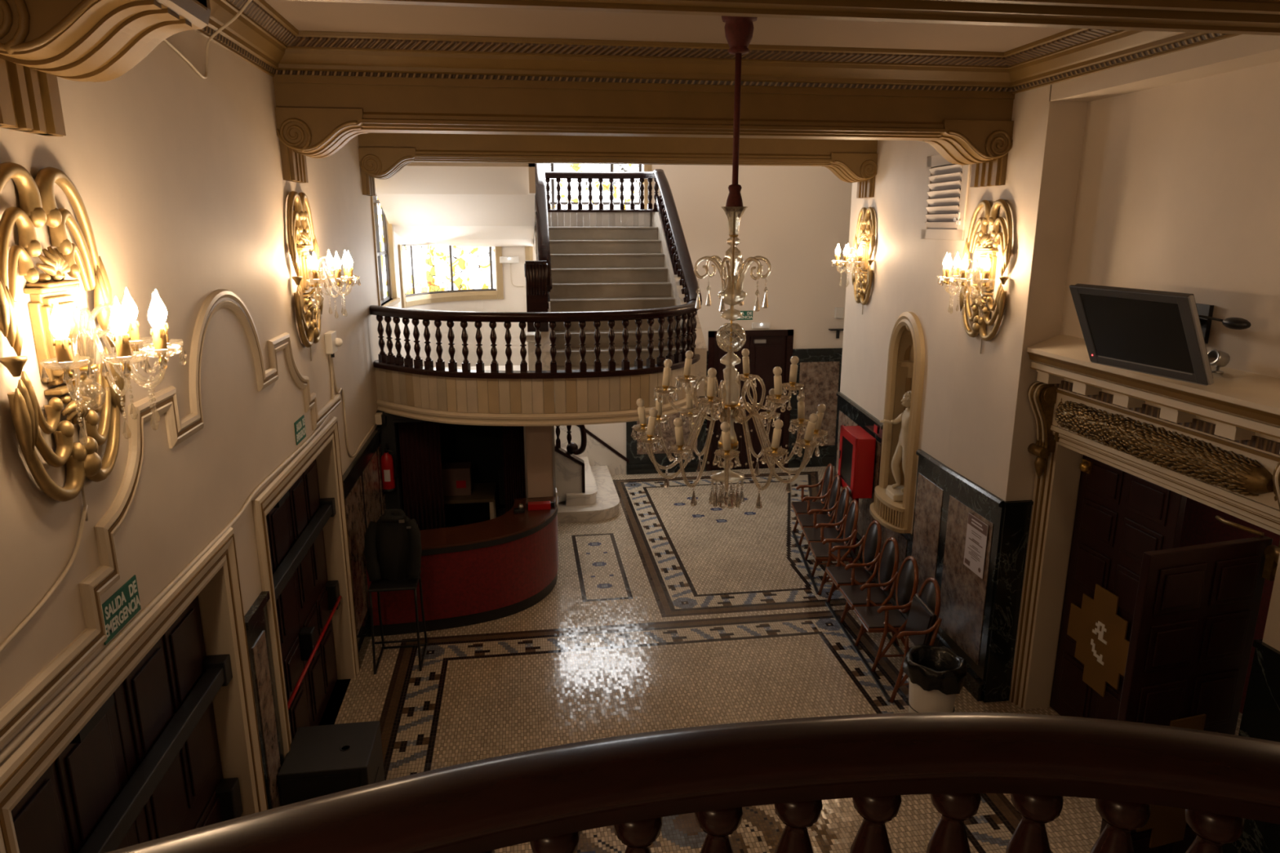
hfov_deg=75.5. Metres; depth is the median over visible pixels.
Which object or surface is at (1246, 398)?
shelf
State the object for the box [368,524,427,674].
stool
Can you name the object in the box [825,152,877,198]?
corbel
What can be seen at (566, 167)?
window
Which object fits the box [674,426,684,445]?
candle
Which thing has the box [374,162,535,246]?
ceiling
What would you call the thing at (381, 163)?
trim
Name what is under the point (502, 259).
emergency light
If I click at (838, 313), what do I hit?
alarm box
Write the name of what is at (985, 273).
candle
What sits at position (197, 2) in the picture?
trim
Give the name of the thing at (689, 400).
candle
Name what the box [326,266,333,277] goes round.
candle
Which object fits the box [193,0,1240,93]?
crown molding
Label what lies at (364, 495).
wainscoting
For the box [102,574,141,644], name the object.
exit sign
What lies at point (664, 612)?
floor
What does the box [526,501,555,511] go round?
box
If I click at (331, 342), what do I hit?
junction box
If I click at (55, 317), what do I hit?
wall sconce
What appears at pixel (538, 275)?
railing
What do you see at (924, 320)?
wall
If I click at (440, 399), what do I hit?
balcony
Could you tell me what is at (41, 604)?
cable
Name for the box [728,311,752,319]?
exit sign
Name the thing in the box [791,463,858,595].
chair
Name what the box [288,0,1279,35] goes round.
beam
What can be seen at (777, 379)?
candle
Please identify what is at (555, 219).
floor
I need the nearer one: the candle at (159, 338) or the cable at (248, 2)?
the candle at (159, 338)
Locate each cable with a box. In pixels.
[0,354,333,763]
[0,504,88,653]
[163,0,252,78]
[331,357,376,457]
[510,262,524,287]
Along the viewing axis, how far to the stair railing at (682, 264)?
11.11 m
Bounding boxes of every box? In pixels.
[277,720,384,806]
[324,330,342,357]
[374,412,386,425]
[441,462,472,496]
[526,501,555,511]
[828,306,844,338]
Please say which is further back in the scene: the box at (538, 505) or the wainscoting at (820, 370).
the wainscoting at (820, 370)
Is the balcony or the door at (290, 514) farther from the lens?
the balcony
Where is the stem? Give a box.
[724,233,741,276]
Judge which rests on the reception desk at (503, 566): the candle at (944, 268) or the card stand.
the card stand
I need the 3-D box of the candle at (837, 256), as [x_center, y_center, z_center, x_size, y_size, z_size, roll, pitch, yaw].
[2.439,-2.082,10.235,0.054,0.090,0.053,-1,14,-2]
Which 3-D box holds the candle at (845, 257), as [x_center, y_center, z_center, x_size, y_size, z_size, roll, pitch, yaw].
[2.502,-2.043,10.079,0.054,0.090,0.053,-1,14,-2]
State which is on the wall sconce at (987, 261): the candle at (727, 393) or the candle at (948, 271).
the candle at (948, 271)
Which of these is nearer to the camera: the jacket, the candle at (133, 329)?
the candle at (133, 329)
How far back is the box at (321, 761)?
5.49 m
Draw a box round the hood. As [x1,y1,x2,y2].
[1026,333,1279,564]
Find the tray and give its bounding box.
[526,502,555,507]
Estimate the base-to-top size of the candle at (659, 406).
0.112 m
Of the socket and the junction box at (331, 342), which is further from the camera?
the junction box at (331, 342)
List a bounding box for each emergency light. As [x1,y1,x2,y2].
[499,256,519,262]
[751,322,769,328]
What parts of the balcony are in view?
cornice moulding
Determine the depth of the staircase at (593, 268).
11.15 m
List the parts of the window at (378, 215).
pane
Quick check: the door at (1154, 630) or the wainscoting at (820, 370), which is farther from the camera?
the wainscoting at (820, 370)
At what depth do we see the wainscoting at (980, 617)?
7.38 m
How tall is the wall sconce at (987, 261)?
1.309 m
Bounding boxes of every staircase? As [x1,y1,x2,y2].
[533,211,706,396]
[554,424,628,523]
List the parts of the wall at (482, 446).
head rail, panel, metal trim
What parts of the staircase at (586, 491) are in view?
marble skirting, wall skirting rail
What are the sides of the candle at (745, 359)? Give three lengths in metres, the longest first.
0.112 x 0.047 x 0.047 m
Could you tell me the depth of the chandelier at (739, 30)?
5.13 m
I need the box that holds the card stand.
[555,487,557,505]
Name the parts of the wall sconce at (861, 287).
lit bulb, lit bulb, lit bulb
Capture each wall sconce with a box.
[0,161,186,520]
[286,191,360,360]
[831,206,875,314]
[937,199,1012,353]
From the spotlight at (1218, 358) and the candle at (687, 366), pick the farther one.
the candle at (687, 366)
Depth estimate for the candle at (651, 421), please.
5.10 m
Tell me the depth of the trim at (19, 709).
3.56 m
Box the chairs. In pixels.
[825,520,942,702]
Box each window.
[370,194,400,306]
[398,244,503,307]
[524,163,658,260]
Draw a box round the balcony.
[374,363,699,426]
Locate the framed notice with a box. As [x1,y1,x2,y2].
[963,512,988,579]
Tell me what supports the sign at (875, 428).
attached to the wall at (1161, 172)
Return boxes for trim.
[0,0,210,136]
[0,288,341,747]
[191,0,207,10]
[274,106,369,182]
[358,146,415,195]
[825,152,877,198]
[918,119,1013,186]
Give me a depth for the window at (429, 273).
12.68 m
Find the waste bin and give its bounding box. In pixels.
[902,644,967,712]
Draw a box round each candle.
[52,337,73,365]
[112,333,132,360]
[126,320,140,344]
[150,327,168,353]
[162,322,169,346]
[311,269,319,281]
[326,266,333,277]
[334,268,342,280]
[342,266,347,277]
[346,266,353,279]
[637,406,646,424]
[646,416,656,435]
[655,399,662,415]
[662,367,671,386]
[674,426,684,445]
[683,358,692,375]
[685,393,693,408]
[706,377,715,396]
[721,430,731,450]
[725,392,733,401]
[742,356,750,373]
[771,428,782,448]
[773,375,782,395]
[789,364,797,382]
[797,401,804,418]
[804,421,816,440]
[814,411,823,430]
[835,254,839,262]
[843,255,847,262]
[857,255,862,262]
[942,267,946,278]
[945,268,951,279]
[952,266,959,277]
[960,269,967,280]
[982,270,990,281]
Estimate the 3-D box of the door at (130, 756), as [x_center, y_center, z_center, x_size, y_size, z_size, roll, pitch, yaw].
[-2.237,2.049,3.840,0.228,2.490,2.310,-2,14,-8]
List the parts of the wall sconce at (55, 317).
lit bulb, drip dish, crystal stem, lit bulb, drip dish, lit bulb, lit bulb, drip dish, lit bulb, drip dish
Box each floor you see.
[333,466,1242,852]
[547,212,651,226]
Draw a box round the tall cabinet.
[837,425,875,563]
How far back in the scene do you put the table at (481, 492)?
10.60 m
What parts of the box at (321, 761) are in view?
handle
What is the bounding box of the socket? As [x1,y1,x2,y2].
[339,744,351,751]
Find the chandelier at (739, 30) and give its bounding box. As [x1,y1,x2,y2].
[631,15,828,508]
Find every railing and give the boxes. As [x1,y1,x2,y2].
[524,163,552,370]
[653,168,702,328]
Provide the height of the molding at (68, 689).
0.566 m
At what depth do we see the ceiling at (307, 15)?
5.51 m
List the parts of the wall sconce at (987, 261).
lit bulb, lit bulb, lit bulb, lit bulb, lit bulb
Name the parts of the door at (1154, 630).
panel, casing, panel, closer arm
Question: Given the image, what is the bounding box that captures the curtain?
[398,421,444,530]
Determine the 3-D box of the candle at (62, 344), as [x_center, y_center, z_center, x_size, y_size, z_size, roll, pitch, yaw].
[-1.934,-0.252,2.778,0.054,0.090,0.053,-2,14,-8]
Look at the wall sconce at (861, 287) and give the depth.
10.16 m
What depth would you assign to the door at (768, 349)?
14.01 m
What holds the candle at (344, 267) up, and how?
on the wall sconce at (299, 215)
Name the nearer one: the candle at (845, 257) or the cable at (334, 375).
the cable at (334, 375)
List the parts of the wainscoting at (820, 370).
brown panel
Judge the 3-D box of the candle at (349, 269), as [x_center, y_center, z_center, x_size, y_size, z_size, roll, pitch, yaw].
[-2.280,-1.207,6.504,0.054,0.090,0.053,-2,14,-8]
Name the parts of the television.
silver trim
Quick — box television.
[1069,283,1251,386]
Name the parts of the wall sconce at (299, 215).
lit bulb, lit bulb, lit bulb, lit bulb, lit bulb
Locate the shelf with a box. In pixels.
[1026,333,1279,426]
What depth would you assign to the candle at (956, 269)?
7.32 m
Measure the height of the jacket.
0.681 m
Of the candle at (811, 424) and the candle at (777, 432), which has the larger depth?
the candle at (811, 424)
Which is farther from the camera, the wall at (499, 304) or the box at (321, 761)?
the wall at (499, 304)
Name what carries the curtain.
hanging from the balcony
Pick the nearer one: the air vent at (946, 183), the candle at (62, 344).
the candle at (62, 344)
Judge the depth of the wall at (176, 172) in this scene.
4.15 m
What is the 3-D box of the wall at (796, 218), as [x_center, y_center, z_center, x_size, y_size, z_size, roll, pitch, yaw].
[1.161,-2.471,13.632,6.590,6.600,0.250,-2,14,-8]
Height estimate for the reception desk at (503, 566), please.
0.950 m
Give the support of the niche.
attached to the wall at (1161, 172)
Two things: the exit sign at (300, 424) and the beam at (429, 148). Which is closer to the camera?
the exit sign at (300, 424)
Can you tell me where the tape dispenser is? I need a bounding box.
[514,503,524,513]
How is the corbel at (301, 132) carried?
attached to the wall at (176, 172)
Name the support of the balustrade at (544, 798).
on the floor
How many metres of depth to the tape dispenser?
9.38 m
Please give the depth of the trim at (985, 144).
6.70 m
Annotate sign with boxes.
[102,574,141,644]
[293,414,306,444]
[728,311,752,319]
[873,424,877,434]
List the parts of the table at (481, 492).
leg, leg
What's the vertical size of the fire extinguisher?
0.572 m
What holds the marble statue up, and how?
on the niche
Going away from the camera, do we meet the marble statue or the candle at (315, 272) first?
the candle at (315, 272)
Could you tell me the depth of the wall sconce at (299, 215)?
6.37 m
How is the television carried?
attached to the wall at (1161, 172)
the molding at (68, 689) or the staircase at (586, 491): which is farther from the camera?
the staircase at (586, 491)
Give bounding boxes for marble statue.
[879,391,911,501]
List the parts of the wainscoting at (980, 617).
brown panel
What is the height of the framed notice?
0.500 m
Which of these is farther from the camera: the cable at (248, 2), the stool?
the stool
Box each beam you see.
[272,75,1014,141]
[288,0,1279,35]
[358,132,877,166]
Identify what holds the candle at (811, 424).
on the chandelier at (739, 30)
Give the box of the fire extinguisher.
[380,443,395,493]
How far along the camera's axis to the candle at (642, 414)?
5.38 m
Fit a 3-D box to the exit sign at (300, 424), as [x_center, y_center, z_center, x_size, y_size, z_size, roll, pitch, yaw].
[-2.569,0.025,6.254,0.007,0.170,0.270,-2,14,-8]
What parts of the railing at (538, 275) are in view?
rail, handrail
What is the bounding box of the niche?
[869,311,924,533]
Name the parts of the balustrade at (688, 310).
handrail, rail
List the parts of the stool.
seat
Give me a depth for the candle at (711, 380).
4.86 m
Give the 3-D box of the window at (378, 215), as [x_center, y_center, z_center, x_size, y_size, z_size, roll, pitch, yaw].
[-3.250,-2.419,10.380,0.160,1.850,1.420,-2,14,-8]
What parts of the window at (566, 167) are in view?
pane, handrail, upper landing balustrade, rail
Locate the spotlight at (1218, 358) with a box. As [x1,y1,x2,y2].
[1207,349,1230,373]
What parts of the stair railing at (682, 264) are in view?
rail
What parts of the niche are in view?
bowed sill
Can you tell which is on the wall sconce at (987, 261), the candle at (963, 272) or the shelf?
the candle at (963, 272)
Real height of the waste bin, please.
0.636 m
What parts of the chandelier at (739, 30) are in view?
drip dish, unlit bulb, drip dish, unlit bulb, drip dish, drip dish, unlit bulb, unlit bulb, glass arm, drip dish, glass arm, glass arm, drip dish, glass arm, unlit bulb, drip dish, unlit bulb, glass arm, glass arm, glass arm, scroll arm, drip dish, unlit bulb, scroll arm, glass arm, unlit bulb, scroll arm, glass arm, drip dish, unlit bulb, glass arm, glass arm, scroll arm, unlit bulb, drip dish, scroll arm, glass arm, glass arm, scroll arm, glass arm, glass arm, drip dish, glass arm, unlit bulb, glass arm, drip dish, unlit bulb, glass arm, drip dish, unlit bulb, drip dish, unlit bulb, drip dish, unlit bulb, drip dish, unlit bulb, drip dish, unlit bulb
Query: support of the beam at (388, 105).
attached to the ceiling at (307, 15)
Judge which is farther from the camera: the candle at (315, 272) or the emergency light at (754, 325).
the emergency light at (754, 325)
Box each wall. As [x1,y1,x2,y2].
[0,29,401,778]
[376,409,555,525]
[393,231,511,367]
[506,164,852,460]
[840,34,1279,706]
[894,307,928,371]
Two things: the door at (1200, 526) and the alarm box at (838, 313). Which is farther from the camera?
the alarm box at (838, 313)
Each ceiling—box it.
[264,0,1071,52]
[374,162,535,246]
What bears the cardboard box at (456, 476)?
on the table at (481, 492)
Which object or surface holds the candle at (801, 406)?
on the chandelier at (739, 30)
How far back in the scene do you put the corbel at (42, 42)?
2.73 m
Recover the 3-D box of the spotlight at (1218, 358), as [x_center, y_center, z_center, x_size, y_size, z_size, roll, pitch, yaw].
[3.509,-0.398,5.016,0.115,0.146,0.098,-2,14,-8]
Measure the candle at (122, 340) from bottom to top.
0.090 m
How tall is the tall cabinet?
1.690 m
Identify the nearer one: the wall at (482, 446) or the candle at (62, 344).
the candle at (62, 344)
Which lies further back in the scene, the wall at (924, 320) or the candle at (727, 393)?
the wall at (924, 320)
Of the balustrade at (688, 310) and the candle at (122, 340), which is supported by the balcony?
the balustrade at (688, 310)
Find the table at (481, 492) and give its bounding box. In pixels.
[443,482,496,519]
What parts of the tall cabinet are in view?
pane, door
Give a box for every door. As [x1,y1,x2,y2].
[0,527,268,852]
[251,416,359,759]
[706,329,793,471]
[1008,425,1279,852]
[1178,497,1279,714]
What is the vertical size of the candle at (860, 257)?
0.090 m
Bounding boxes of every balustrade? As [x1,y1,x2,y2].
[106,712,1279,852]
[368,300,702,378]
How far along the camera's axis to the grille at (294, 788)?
5.37 m
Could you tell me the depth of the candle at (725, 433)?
4.76 m
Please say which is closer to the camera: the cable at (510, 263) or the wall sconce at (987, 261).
the wall sconce at (987, 261)
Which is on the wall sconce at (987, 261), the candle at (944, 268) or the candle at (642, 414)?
the candle at (944, 268)
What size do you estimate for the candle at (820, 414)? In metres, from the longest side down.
0.112 x 0.047 x 0.047 m
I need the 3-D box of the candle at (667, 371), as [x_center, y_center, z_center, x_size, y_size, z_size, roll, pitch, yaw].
[0.168,-0.315,5.203,0.047,0.112,0.047,4,10,-9]
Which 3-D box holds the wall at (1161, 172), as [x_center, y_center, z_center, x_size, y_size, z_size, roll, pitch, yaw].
[4.208,-0.164,4.232,2.109,6.600,15.093,-1,14,-3]
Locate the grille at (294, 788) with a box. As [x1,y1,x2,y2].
[280,773,361,805]
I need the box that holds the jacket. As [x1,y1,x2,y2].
[364,508,422,582]
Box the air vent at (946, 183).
[920,154,970,240]
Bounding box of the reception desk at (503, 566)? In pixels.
[364,496,558,636]
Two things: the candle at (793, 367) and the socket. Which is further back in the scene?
the socket
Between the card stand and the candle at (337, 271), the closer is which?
the candle at (337, 271)
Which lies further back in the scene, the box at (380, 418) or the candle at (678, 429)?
the box at (380, 418)

